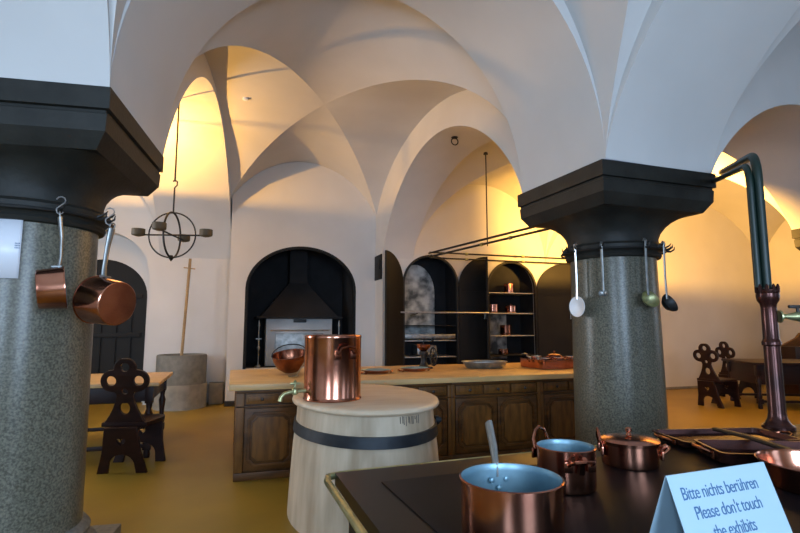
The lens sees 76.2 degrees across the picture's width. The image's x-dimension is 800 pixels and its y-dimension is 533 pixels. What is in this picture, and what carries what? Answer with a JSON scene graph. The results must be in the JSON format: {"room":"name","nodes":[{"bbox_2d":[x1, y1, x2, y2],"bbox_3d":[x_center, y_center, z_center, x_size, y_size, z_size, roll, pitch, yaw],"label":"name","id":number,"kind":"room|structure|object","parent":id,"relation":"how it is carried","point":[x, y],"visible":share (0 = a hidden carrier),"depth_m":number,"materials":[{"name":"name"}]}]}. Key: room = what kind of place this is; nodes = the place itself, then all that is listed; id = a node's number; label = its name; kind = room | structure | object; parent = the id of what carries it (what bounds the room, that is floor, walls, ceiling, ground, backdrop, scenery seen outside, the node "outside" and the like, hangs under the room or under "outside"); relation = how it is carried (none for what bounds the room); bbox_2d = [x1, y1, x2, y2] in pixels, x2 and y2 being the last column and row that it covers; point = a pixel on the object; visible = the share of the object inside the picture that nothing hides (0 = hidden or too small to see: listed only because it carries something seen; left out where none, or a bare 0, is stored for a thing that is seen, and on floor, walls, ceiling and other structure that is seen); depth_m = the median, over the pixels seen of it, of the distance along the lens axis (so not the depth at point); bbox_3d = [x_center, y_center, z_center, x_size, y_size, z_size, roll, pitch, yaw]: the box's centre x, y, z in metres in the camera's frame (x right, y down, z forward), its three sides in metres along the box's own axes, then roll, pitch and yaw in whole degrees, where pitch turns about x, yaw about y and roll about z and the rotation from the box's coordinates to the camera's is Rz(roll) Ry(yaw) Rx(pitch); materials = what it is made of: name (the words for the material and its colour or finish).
{"room":"historic interior","nodes":[
{"label":"historic interior","id":0,"kind":"room"},
{"bbox_2d":[104,195,232,404],"bbox_3d":[-5.379,-0.067,9.017,5.100,4.950,0.350,2,-7,-18],"label":"wall","id":1,"kind":"structure","parent":0,"point":[206,330],"depth_m":9.21,"materials":[{"name":"paint"}]},
{"bbox_2d":[89,259,146,404],"bbox_3d":[-5.341,1.144,9.086,1.460,2.560,0.100,2,-7,-18],"label":"door","id":2,"kind":"structure","parent":1,"relation":"in","point":[111,343],"depth_m":9.20,"materials":[{"name":"wood"}]},
{"bbox_2d":[97,234,149,401],"bbox_3d":[-5.343,0.727,9.139,2.100,3.400,0.030,2,-7,-18],"label":"trim","id":3,"kind":"structure","parent":1,"relation":"attached to","point":[123,250],"depth_m":9.35,"materials":[{"name":"paint"}]},
{"bbox_2d":[225,157,375,400],"bbox_3d":[-1.823,-0.017,9.672,2.650,5.000,0.600,2,-7,-18],"label":"wall","id":4,"kind":"structure","parent":0,"point":[292,204],"depth_m":9.48,"materials":[{"name":"paint"}]},
{"bbox_2d":[224,401,234,406],"bbox_3d":[-1.726,2.388,9.097,2.670,0.090,0.025,2,-7,-18],"label":"baseboard","id":5,"kind":"structure","parent":4,"relation":"attached to","point":[226,403],"depth_m":8.70,"materials":[{"name":"black paint"}]},
{"bbox_2d":[246,250,351,367],"bbox_3d":[-2.022,1.026,9.990,2.000,3.000,1.050,2,-7,-18],"label":"wall niche","id":6,"kind":"object","parent":4,"relation":"in","point":[327,278],"visible":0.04,"depth_m":10.47,"materials":[{"name":"black paint"}]},
{"bbox_2d":[255,320,261,366],"bbox_3d":[-2.576,1.401,9.284,0.100,0.850,0.100,2,-7,-18],"label":"andiron","id":7,"kind":"object","parent":6,"relation":"on","point":[258,338],"visible":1,"depth_m":9.26,"materials":[{"name":"metal"}]},
{"bbox_2d":[254,250,342,365],"bbox_3d":[-2.012,0.742,10.057,1.600,2.320,0.950,2,-7,-18],"label":"oven","id":8,"kind":"object","parent":6,"relation":"in","point":[297,312],"visible":0.79,"depth_m":9.73,"materials":[{"name":"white metal"}]},
{"bbox_2d":[254,250,342,318],"bbox_3d":[-2.012,0.310,10.107,1.600,1.450,0.950,2,-7,-18],"label":"hood","id":9,"kind":"object","parent":8,"relation":"attached to","point":[297,300],"depth_m":9.88,"materials":[{"name":"black metal"}]},
{"bbox_2d":[242,246,355,368],"bbox_3d":[-1.798,0.729,9.330,2.000,2.200,0.100,2,-7,-18],"label":"trim","id":10,"kind":"structure","parent":4,"relation":"attached to","point":[333,257],"depth_m":9.38,"materials":[{"name":"metal"}]},
{"bbox_2d":[0,0,799,264],"bbox_3d":[2.279,-1.670,4.694,16.900,1.950,12.900,2,-7,-18],"label":"ceiling","id":11,"kind":"structure","parent":0,"point":[710,84],"depth_m":4.72,"materials":[{"name":"paint"}]},
{"bbox_2d":[131,104,212,260],"bbox_3d":[-2.905,-1.185,6.595,0.752,2.260,0.752,-6,-9,41],"label":"chandelier","id":12,"kind":"object","parent":11,"relation":"hanging from","point":[156,225],"visible":0.98,"depth_m":6.49,"materials":[{"name":"black metal"}]},
{"bbox_2d":[451,136,457,144],"bbox_3d":[0.764,-1.746,7.118,0.098,0.118,0.100,-2,-7,20],"label":"ceiling hook","id":13,"kind":"object","parent":11,"relation":"attached to","point":[452,137],"visible":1,"depth_m":7.10,"materials":[{"name":"black metal"}]},
{"bbox_2d":[483,152,487,245],"bbox_3d":[1.305,-1.025,7.688,0.070,1.450,0.070,2,-7,-18],"label":"rod","id":14,"kind":"object","parent":11,"relation":"hanging from","point":[485,153],"visible":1,"depth_m":7.69,"materials":[{"name":"black metal"}]},
{"bbox_2d":[83,385,799,532],"bbox_3d":[2.109,2.001,4.800,17.500,0.120,14.800,2,-7,-18],"label":"floor","id":15,"kind":"structure","parent":0,"point":[194,490],"depth_m":4.62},
{"bbox_2d":[0,77,163,532],"bbox_3d":[-2.166,0.415,2.917,1.136,2.600,1.136,1,-7,-12],"label":"stone column","id":16,"kind":"structure","parent":15,"relation":"on","point":[79,143],"depth_m":2.69,"materials":[{"name":"stone"}]},
{"bbox_2d":[0,219,22,277],"bbox_3d":[-2.040,-0.095,2.636,0.132,0.310,0.010,2,-7,-20],"label":"paper notice","id":17,"kind":"object","parent":16,"relation":"attached to","point":[10,229],"visible":1,"depth_m":2.64,"materials":[{"name":"white paper"}]},
{"bbox_2d":[0,202,115,231],"bbox_3d":[-2.148,-0.288,3.003,0.892,0.064,0.854,2,-7,-18],"label":"ring","id":18,"kind":"object","parent":16,"relation":"attached to","point":[60,209],"visible":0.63,"depth_m":2.75,"materials":[{"name":"black metal"}]},
{"bbox_2d":[56,196,65,213],"bbox_3d":[-1.783,-0.321,2.681,0.054,0.100,0.006,0,-7,0],"label":"hook","id":19,"kind":"object","parent":18,"relation":"hanging from","point":[60,196],"visible":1,"depth_m":2.68,"materials":[{"name":"metal"}]},
{"bbox_2d":[35,211,66,308],"bbox_3d":[-1.776,-0.039,2.619,0.147,0.515,0.224,4,-8,-31],"label":"saucepan","id":20,"kind":"object","parent":19,"relation":"hanging from","point":[50,283],"visible":1,"depth_m":2.54,"materials":[{"name":"orange metal"}]},
{"bbox_2d":[105,208,114,224],"bbox_3d":[-1.613,-0.279,2.833,0.054,0.100,0.006,0,-7,0],"label":"hook","id":21,"kind":"object","parent":18,"relation":"hanging from","point":[107,208],"visible":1,"depth_m":2.83,"materials":[{"name":"metal"}]},
{"bbox_2d":[72,223,135,324],"bbox_3d":[-1.584,0.034,2.763,0.207,0.567,0.263,-3,-7,24],"label":"saucepan","id":22,"kind":"object","parent":21,"relation":"hanging from","point":[100,299],"visible":1,"depth_m":2.69,"materials":[{"name":"orange metal"}]},
{"bbox_2d":[86,372,172,457],"bbox_3d":[-3.634,1.647,5.661,1.880,0.780,1.300,2,-7,-18],"label":"dining table","id":23,"kind":"object","parent":15,"relation":"on","point":[158,380],"visible":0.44,"depth_m":5.39,"materials":[{"name":"light wood"},{"name":"dark painted wood"}]},
{"bbox_2d":[97,358,165,473],"bbox_3d":[-2.630,1.435,5.050,0.508,1.072,0.623,1,-7,-6],"label":"chair","id":24,"kind":"object","parent":15,"relation":"on","point":[125,427],"visible":1,"depth_m":4.82,"materials":[{"name":"brown wood"}]},
{"bbox_2d":[152,353,206,410],"bbox_3d":[-3.725,1.942,8.677,0.840,0.880,0.840,2,-7,-18],"label":"stone basin","id":25,"kind":"object","parent":15,"relation":"on","point":[186,389],"visible":0.9,"depth_m":8.35,"materials":[{"name":"grey stone"}]},
{"bbox_2d":[180,259,194,355],"bbox_3d":[-3.689,0.825,8.850,0.191,1.942,0.084,4,-7,-29],"label":"pole","id":26,"kind":"object","parent":25,"relation":"in","point":[189,268],"visible":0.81,"depth_m":8.84,"materials":[{"name":"brown wood"}]},
{"bbox_2d":[208,382,223,404],"bbox_3d":[-3.276,2.251,9.084,0.255,0.360,0.280,2,-7,-18],"label":"stone ledge","id":27,"kind":"object","parent":15,"relation":"on","point":[215,389],"visible":1,"depth_m":8.96,"materials":[{"name":"grey stone"}]},
{"bbox_2d":[233,388,303,481],"bbox_3d":[-1.208,1.611,5.420,1.054,0.795,1.562,2,-7,-18],"label":"base cabinet","id":28,"kind":"object","parent":15,"relation":"on","point":[263,433],"visible":0.44,"depth_m":4.63,"materials":[{"name":"brown wood"}]},
{"bbox_2d":[229,363,573,390],"bbox_3d":[0.292,1.246,5.964,4.335,0.055,1.620,2,-7,-18],"label":"countertop","id":29,"kind":"structure","parent":28,"relation":"on","point":[250,379],"depth_m":5.39,"materials":[{"name":"beige wood"}]},
{"bbox_2d":[271,344,304,372],"bbox_3d":[-1.200,0.998,5.536,0.389,0.315,0.381,1,-7,-8],"label":"mixing bowl","id":30,"kind":"object","parent":29,"relation":"on","point":[289,360],"visible":0.92,"depth_m":5.46,"materials":[{"name":"orange metal"}]},
{"bbox_2d":[288,363,303,376],"bbox_3d":[-1.004,1.002,5.377,0.100,0.284,0.480,-3,-7,25],"label":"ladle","id":31,"kind":"object","parent":29,"relation":"on","point":[296,375],"visible":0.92,"depth_m":5.21,"materials":[{"name":"metal"}]},
{"bbox_2d":[361,368,392,373],"bbox_3d":[-0.260,1.166,5.655,0.338,0.044,0.338,-1,-7,7],"label":"frying pan","id":32,"kind":"object","parent":29,"relation":"on","point":[371,370],"visible":0.98,"depth_m":5.58,"materials":[{"name":"orange metal"}]},
{"bbox_2d":[397,366,430,371],"bbox_3d":[0.166,1.197,5.928,0.339,0.044,0.338,-2,-7,17],"label":"frying pan","id":33,"kind":"object","parent":29,"relation":"on","point":[410,368],"visible":1,"depth_m":5.85,"materials":[{"name":"orange metal"}]},
{"bbox_2d":[416,337,436,368],"bbox_3d":[0.318,1.067,6.311,0.234,0.380,0.238,2,-7,-18],"label":"coffee grinder","id":34,"kind":"object","parent":29,"relation":"on","point":[423,348],"visible":0.92,"depth_m":6.26,"materials":[{"name":"black metal"}]},
{"bbox_2d":[461,360,507,368],"bbox_3d":[1.048,1.216,6.321,0.577,0.086,0.391,1,-7,-6],"label":"oval dish","id":35,"kind":"object","parent":29,"relation":"on","point":[474,364],"visible":1,"depth_m":6.18,"materials":[{"name":"metal"}]},
{"bbox_2d":[520,356,572,369],"bbox_3d":[2.001,1.215,6.463,0.916,0.120,0.532,3,-7,-21],"label":"roasting pan","id":36,"kind":"object","parent":29,"relation":"on","point":[526,361],"visible":0.56,"depth_m":6.19,"materials":[{"name":"orange metal"}]},
{"bbox_2d":[522,353,540,359],"bbox_3d":[1.682,1.182,6.479,0.239,0.172,0.138,1,-7,-6],"label":"pan","id":37,"kind":"object","parent":36,"relation":"in","point":[530,357],"visible":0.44,"depth_m":6.46,"materials":[{"name":"orange metal"}]},
{"bbox_2d":[534,355,549,359],"bbox_3d":[1.728,1.164,6.258,0.238,0.157,0.143,2,-7,-18],"label":"pan","id":38,"kind":"object","parent":36,"relation":"in","point":[537,356],"visible":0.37,"depth_m":6.21,"materials":[{"name":"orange metal"}]},
{"bbox_2d":[546,351,561,359],"bbox_3d":[1.990,1.185,6.582,0.167,0.188,0.189,-4,-8,33],"label":"pan","id":39,"kind":"object","parent":36,"relation":"in","point":[553,354],"visible":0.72,"depth_m":6.53,"materials":[{"name":"orange metal"}]},
{"bbox_2d":[552,357,565,359],"bbox_3d":[1.968,1.189,6.323,0.192,0.122,0.128,2,-7,-18],"label":"pan","id":40,"kind":"object","parent":36,"relation":"in","point":[555,358],"visible":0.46,"depth_m":6.29,"materials":[{"name":"orange metal"}]},
{"bbox_2d":[287,384,441,532],"bbox_3d":[-0.259,1.409,3.913,1.161,0.852,1.570,2,-7,-18],"label":"wooden barrel","id":41,"kind":"object","parent":15,"relation":"on","point":[390,425],"visible":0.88,"depth_m":3.34,"materials":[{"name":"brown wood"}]},
{"bbox_2d":[278,334,360,402],"bbox_3d":[-0.543,0.726,3.709,0.528,0.460,0.483,-1,-7,9],"label":"boiler","id":42,"kind":"object","parent":41,"relation":"on","point":[332,362],"visible":1,"depth_m":3.54,"materials":[{"name":"orange metal"}]},
{"bbox_2d":[278,379,305,401],"bbox_3d":[-0.749,0.861,3.550,0.198,0.145,0.067,2,-7,-18],"label":"tap","id":43,"kind":"object","parent":42,"relation":"on","point":[294,391],"depth_m":3.55,"materials":[{"name":"gold metal"}]},
{"bbox_2d":[392,383,451,460],"bbox_3d":[-0.206,1.648,5.743,1.054,0.795,1.562,2,-7,-18],"label":"base cabinet","id":44,"kind":"object","parent":15,"relation":"on","point":[442,391],"visible":0.2,"depth_m":5.17,"materials":[{"name":"brown wood"}]},
{"bbox_2d":[451,380,541,459],"bbox_3d":[0.796,1.685,6.067,1.054,0.795,1.562,2,-7,-18],"label":"base cabinet","id":45,"kind":"object","parent":15,"relation":"on","point":[513,407],"visible":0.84,"depth_m":5.36,"materials":[{"name":"brown wood"}]},
{"bbox_2d":[540,378,574,439],"bbox_3d":[1.799,1.723,6.390,1.054,0.795,1.562,2,-7,-18],"label":"base cabinet","id":46,"kind":"object","parent":15,"relation":"on","point":[556,395],"visible":0.28,"depth_m":5.59,"materials":[{"name":"brown wood"}]},
{"bbox_2d":[324,424,799,532],"bbox_3d":[1.465,1.098,1.640,3.232,0.752,1.597,2,-7,-20],"label":"range","id":47,"kind":"object","parent":15,"relation":"on","point":[425,497],"visible":0.54,"depth_m":1.58,"materials":[{"name":"black metal"}]},
{"bbox_2d":[459,420,564,532],"bbox_3d":[0.264,0.560,1.331,0.264,0.245,0.330,5,-8,-37],"label":"saucepan","id":48,"kind":"object","parent":47,"relation":"on","point":[496,497],"visible":1,"depth_m":1.22,"materials":[{"name":"orange metal"}]},
{"bbox_2d":[531,425,596,495],"bbox_3d":[0.552,0.631,1.671,0.194,0.182,0.253,2,-7,-18],"label":"stock pot","id":49,"kind":"object","parent":47,"relation":"on","point":[573,460],"visible":0.86,"depth_m":1.61,"materials":[{"name":"orange metal"}]},
{"bbox_2d":[595,427,669,470],"bbox_3d":[0.888,0.686,1.958,0.256,0.138,0.218,2,-7,-18],"label":"casserole","id":50,"kind":"object","parent":47,"relation":"on","point":[624,451],"visible":1,"depth_m":1.88,"materials":[{"name":"orange metal"}]},
{"bbox_2d":[649,462,792,532],"bbox_3d":[0.726,0.562,1.157,0.316,0.200,0.153,3,-7,-21],"label":"tent card","id":51,"kind":"object","parent":47,"relation":"on","point":[743,498],"visible":1,"depth_m":1.14,"materials":[{"name":"blue"}]},
{"bbox_2d":[652,427,799,448],"bbox_3d":[1.473,0.776,2.319,0.656,0.040,0.272,1,-7,-6],"label":"tray","id":52,"kind":"object","parent":47,"relation":"on","point":[683,438],"visible":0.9,"depth_m":2.39,"materials":[{"name":"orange metal"}]},
{"bbox_2d":[712,427,792,448],"bbox_3d":[1.463,0.721,2.131,0.034,0.040,0.514,0,-7,3],"label":"poker","id":53,"kind":"object","parent":52,"relation":"on","point":[725,431],"visible":0.81,"depth_m":2.10,"materials":[{"name":"black metal"}]},
{"bbox_2d":[691,439,799,465],"bbox_3d":[1.556,0.732,2.002,0.776,0.055,0.252,-1,-7,6],"label":"tray","id":54,"kind":"object","parent":47,"relation":"on","point":[731,452],"visible":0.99,"depth_m":2.11,"materials":[{"name":"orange metal"}]},
{"bbox_2d":[754,284,799,430],"bbox_3d":[2.018,0.466,2.684,0.288,0.743,0.149,1,-7,-12],"label":"pipe","id":55,"kind":"object","parent":47,"relation":"on","point":[768,299],"visible":1,"depth_m":2.65,"materials":[{"name":"orange metal"}]},
{"bbox_2d":[712,153,771,288],"bbox_3d":[2.247,-0.330,3.401,0.097,1.052,1.461,-3,-7,26],"label":"flue pipe","id":56,"kind":"object","parent":55,"relation":"attached to","point":[754,183],"visible":0.96,"depth_m":2.75,"materials":[{"name":"black metal"}]},
{"bbox_2d":[777,305,799,322],"bbox_3d":[2.075,0.257,2.692,0.177,0.107,0.106,2,-7,-18],"label":"tap","id":57,"kind":"object","parent":55,"relation":"on","point":[795,316],"depth_m":2.67,"materials":[{"name":"gold metal"}]},
{"bbox_2d":[754,449,799,494],"bbox_3d":[1.414,0.654,1.570,0.368,0.112,0.574,2,-7,-18],"label":"frying pan","id":58,"kind":"object","parent":47,"relation":"on","point":[782,466],"visible":0.8,"depth_m":1.67,"materials":[{"name":"orange metal"}]},
{"bbox_2d":[517,159,715,444],"bbox_3d":[1.837,0.579,4.339,1.136,2.600,1.136,2,-7,-19],"label":"stone column","id":59,"kind":"structure","parent":15,"relation":"on","point":[619,368],"depth_m":4.05,"materials":[{"name":"stone"}]},
{"bbox_2d":[428,227,549,256],"bbox_3d":[1.394,-0.399,7.196,0.134,0.189,4.465,3,-7,-21],"label":"rods","id":60,"kind":"object","parent":59,"relation":"attached to","point":[526,228],"visible":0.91,"depth_m":7.37,"materials":[{"name":"black metal"}]},
{"bbox_2d":[561,240,674,258],"bbox_3d":[1.820,-0.130,4.387,0.907,0.064,0.906,2,-7,-18],"label":"ring","id":61,"kind":"object","parent":59,"relation":"attached to","point":[648,246],"visible":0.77,"depth_m":4.08,"materials":[{"name":"black metal"}]},
{"bbox_2d":[569,242,584,316],"bbox_3d":[1.457,0.106,4.207,0.037,0.619,0.170,3,-7,-26],"label":"skimmer","id":62,"kind":"object","parent":61,"relation":"hanging from","point":[577,305],"visible":1,"depth_m":4.20,"materials":[{"name":"metal"}]},
{"bbox_2d":[569,296,584,316],"bbox_3d":[1.458,0.329,4.182,0.024,0.170,0.170,3,-7,-26],"label":"bowl","id":63,"kind":"object","parent":62,"relation":"on","point":[577,305],"depth_m":4.19,"materials":[{"name":"white metal"}]},
{"bbox_2d":[598,241,607,296],"bbox_3d":[1.598,0.019,4.032,0.058,0.445,0.058,2,-7,-13],"label":"ladle","id":64,"kind":"object","parent":61,"relation":"hanging from","point":[603,292],"visible":0.97,"depth_m":4.03,"materials":[{"name":"metal"}]},
{"bbox_2d":[598,290,607,296],"bbox_3d":[1.600,0.209,4.013,0.070,0.063,0.045,-4,-8,33],"label":"bowl","id":65,"kind":"object","parent":64,"relation":"on","point":[602,293],"depth_m":4.02,"materials":[{"name":"metal"}]},
{"bbox_2d":[642,238,659,306],"bbox_3d":[1.929,0.043,3.965,0.144,0.548,0.092,1,-7,-12],"label":"ladle","id":66,"kind":"object","parent":61,"relation":"hanging from","point":[649,298],"visible":1,"depth_m":3.97,"materials":[{"name":"metal"}]},
{"bbox_2d":[642,291,659,306],"bbox_3d":[1.929,0.251,3.941,0.144,0.129,0.092,1,-7,-12],"label":"bowl","id":67,"kind":"object","parent":66,"relation":"on","point":[650,299],"depth_m":3.96,"materials":[{"name":"gold metal"}]},
{"bbox_2d":[660,241,677,310],"bbox_3d":[2.087,0.071,3.980,0.152,0.560,0.097,4,-8,-31],"label":"ladle","id":68,"kind":"object","parent":61,"relation":"hanging from","point":[668,302],"visible":1,"depth_m":3.99,"materials":[{"name":"metal"}]},
{"bbox_2d":[661,294,677,310],"bbox_3d":[2.087,0.281,3.956,0.152,0.136,0.097,4,-8,-31],"label":"bowl","id":69,"kind":"object","parent":68,"relation":"on","point":[668,302],"depth_m":3.98,"materials":[{"name":"black metal"}]},
{"bbox_2d":[693,343,740,408],"bbox_3d":[5.473,1.869,8.825,0.623,1.072,0.508,3,-7,-26],"label":"chair","id":70,"kind":"object","parent":15,"relation":"on","point":[716,385],"visible":1,"depth_m":8.73,"materials":[{"name":"red wood"}]},
{"bbox_2d":[715,341,757,398],"bbox_3d":[6.521,1.988,9.863,0.623,1.072,0.508,2,-7,-13],"label":"chair","id":71,"kind":"object","parent":15,"relation":"on","point":[725,350],"visible":0.55,"depth_m":9.86,"materials":[{"name":"red wood"}]},
{"bbox_2d":[721,358,799,408],"bbox_3d":[7.231,2.017,8.801,2.600,0.760,1.100,-1,-7,7],"label":"dining table","id":72,"kind":"object","parent":15,"relation":"on","point":[746,370],"visible":0.73,"depth_m":8.57,"materials":[{"name":"red wood"}]},
{"bbox_2d":[781,333,799,393],"bbox_3d":[8.303,1.984,10.531,1.200,1.220,0.600,2,-7,-18],"label":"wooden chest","id":73,"kind":"object","parent":15,"relation":"on","point":[790,349],"visible":0.39,"depth_m":10.22,"materials":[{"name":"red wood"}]},
{"bbox_2d":[791,228,799,250],"bbox_3d":[5.758,0.777,6.064,1.136,2.600,1.136,2,-7,-18],"label":"stone column","id":74,"kind":"structure","parent":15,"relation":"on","point":[795,233],"depth_m":6.51,"materials":[{"name":"stone"}]},
{"bbox_2d":[375,140,763,386],"bbox_3d":[4.096,0.137,11.008,9.440,5.000,0.500,2,-7,-18],"label":"wall","id":75,"kind":"structure","parent":0,"point":[709,270],"depth_m":11.34,"materials":[{"name":"paint"}]},
{"bbox_2d":[375,254,381,280],"bbox_3d":[-0.415,0.020,9.551,0.040,0.460,0.450,2,-7,-18],"label":"hatch","id":76,"kind":"object","parent":75,"relation":"attached to","point":[378,259],"visible":1,"depth_m":9.49,"materials":[{"name":"metal"}]},
{"bbox_2d":[385,250,487,365],"bbox_3d":[0.597,0.992,9.632,2.118,2.493,0.993,2,-7,-18],"label":"cabinet","id":77,"kind":"object","parent":75,"relation":"attached to","point":[427,284],"visible":0.87,"depth_m":9.74,"materials":[{"name":"black wood"}]},
{"bbox_2d":[405,354,455,357],"bbox_3d":[0.478,1.710,9.723,1.050,0.020,0.550,2,-7,-18],"label":"shelf","id":78,"kind":"object","parent":77,"relation":"attached to","point":[406,355],"depth_m":9.78,"materials":[{"name":"brown wood"}]},
{"bbox_2d":[405,339,455,341],"bbox_3d":[0.478,1.412,9.758,1.050,0.020,0.550,2,-7,-18],"label":"shelf","id":79,"kind":"object","parent":77,"relation":"attached to","point":[406,340],"depth_m":9.95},
{"bbox_2d":[405,325,455,325],"bbox_3d":[0.478,1.134,9.790,1.050,0.020,0.550,2,-7,-18],"label":"shelf","id":80,"kind":"object","parent":77,"relation":"attached to","point":[405,325],"depth_m":9.53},
{"bbox_2d":[401,311,488,315],"bbox_3d":[0.756,0.867,9.285,1.700,0.072,0.454,2,-7,-18],"label":"shelf","id":81,"kind":"object","parent":77,"relation":"attached to","point":[478,313],"visible":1,"depth_m":9.16,"materials":[{"name":"wood"}]},
{"bbox_2d":[426,251,569,264],"bbox_3d":[2.322,-0.128,10.020,3.840,0.156,0.328,2,-7,-18],"label":"rods","id":82,"kind":"object","parent":75,"relation":"attached to","point":[465,253],"visible":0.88,"depth_m":9.73,"materials":[{"name":"black metal"}]},
{"bbox_2d":[486,257,572,362],"bbox_3d":[2.418,1.078,10.161,2.083,2.443,1.099,2,-7,-18],"label":"cabinet","id":83,"kind":"object","parent":75,"relation":"attached to","point":[551,322],"visible":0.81,"depth_m":10.29,"materials":[{"name":"black wood"}]},
{"bbox_2d":[489,304,497,312],"bbox_3d":[1.852,0.842,10.193,0.228,0.172,0.228,-1,-7,7],"label":"copper pot","id":84,"kind":"object","parent":83,"relation":"on","point":[493,307],"visible":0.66,"depth_m":10.09,"materials":[{"name":"orange metal"}]},
{"bbox_2d":[498,349,508,354],"bbox_3d":[2.061,1.699,10.163,0.217,0.102,0.209,-1,-7,5],"label":"copper pot","id":85,"kind":"object","parent":83,"relation":"on","point":[500,351],"visible":1,"depth_m":10.08,"materials":[{"name":"orange metal"}]},
{"bbox_2d":[500,325,510,334],"bbox_3d":[2.118,1.274,10.230,0.228,0.202,0.228,-1,-7,7],"label":"copper pot","id":86,"kind":"object","parent":83,"relation":"on","point":[504,329],"visible":0.91,"depth_m":10.14,"materials":[{"name":"orange metal"}]},
{"bbox_2d":[504,283,513,292],"bbox_3d":[2.213,0.448,10.356,0.209,0.192,0.218,-1,-7,9],"label":"copper pot","id":87,"kind":"object","parent":83,"relation":"on","point":[508,288],"visible":0.87,"depth_m":10.27,"materials":[{"name":"orange metal"}]},
{"bbox_2d":[505,304,515,312],"bbox_3d":[2.242,0.846,10.320,0.234,0.193,0.234,-1,-7,8],"label":"copper pot","id":88,"kind":"object","parent":83,"relation":"on","point":[510,308],"visible":0.92,"depth_m":10.22,"materials":[{"name":"orange metal"}]},
{"bbox_2d":[489,292,532,295],"bbox_3d":[2.114,0.559,10.391,1.030,0.020,0.550,2,-7,-18],"label":"shelf","id":89,"kind":"object","parent":83,"relation":"attached to","point":[490,293],"depth_m":10.41,"materials":[{"name":"brown wood"}]},
{"bbox_2d":[490,335,533,335],"bbox_3d":[2.114,1.393,10.295,1.030,0.020,0.550,2,-7,-18],"label":"shelf","id":90,"kind":"object","parent":83,"relation":"attached to","point":[490,335],"depth_m":10.04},
{"bbox_2d":[490,313,533,314],"bbox_3d":[2.114,0.956,10.345,1.030,0.020,0.550,2,-7,-18],"label":"shelf","id":91,"kind":"object","parent":83,"relation":"attached to","point":[490,313],"depth_m":10.24,"materials":[{"name":"brown wood"}]},
{"bbox_2d":[490,353,534,355],"bbox_3d":[2.114,1.771,10.252,1.030,0.020,0.550,2,-7,-18],"label":"shelf","id":92,"kind":"object","parent":83,"relation":"attached to","point":[492,354],"depth_m":10.11,"materials":[{"name":"brown wood"}]},
{"bbox_2d":[666,384,765,389],"bbox_3d":[5.717,2.624,10.977,6.200,0.050,0.020,2,-7,-18],"label":"baseboard","id":93,"kind":"structure","parent":75,"relation":"attached to","point":[680,387],"depth_m":11.12,"materials":[{"name":"wood"}]},
{"bbox_2d":[769,220,799,343],"bbox_3d":[10.589,-0.330,6.729,0.250,4.950,12.300,2,-7,-18],"label":"wall","id":94,"kind":"structure","parent":0,"point":[784,257],"depth_m":11.67,"materials":[{"name":"paint"}]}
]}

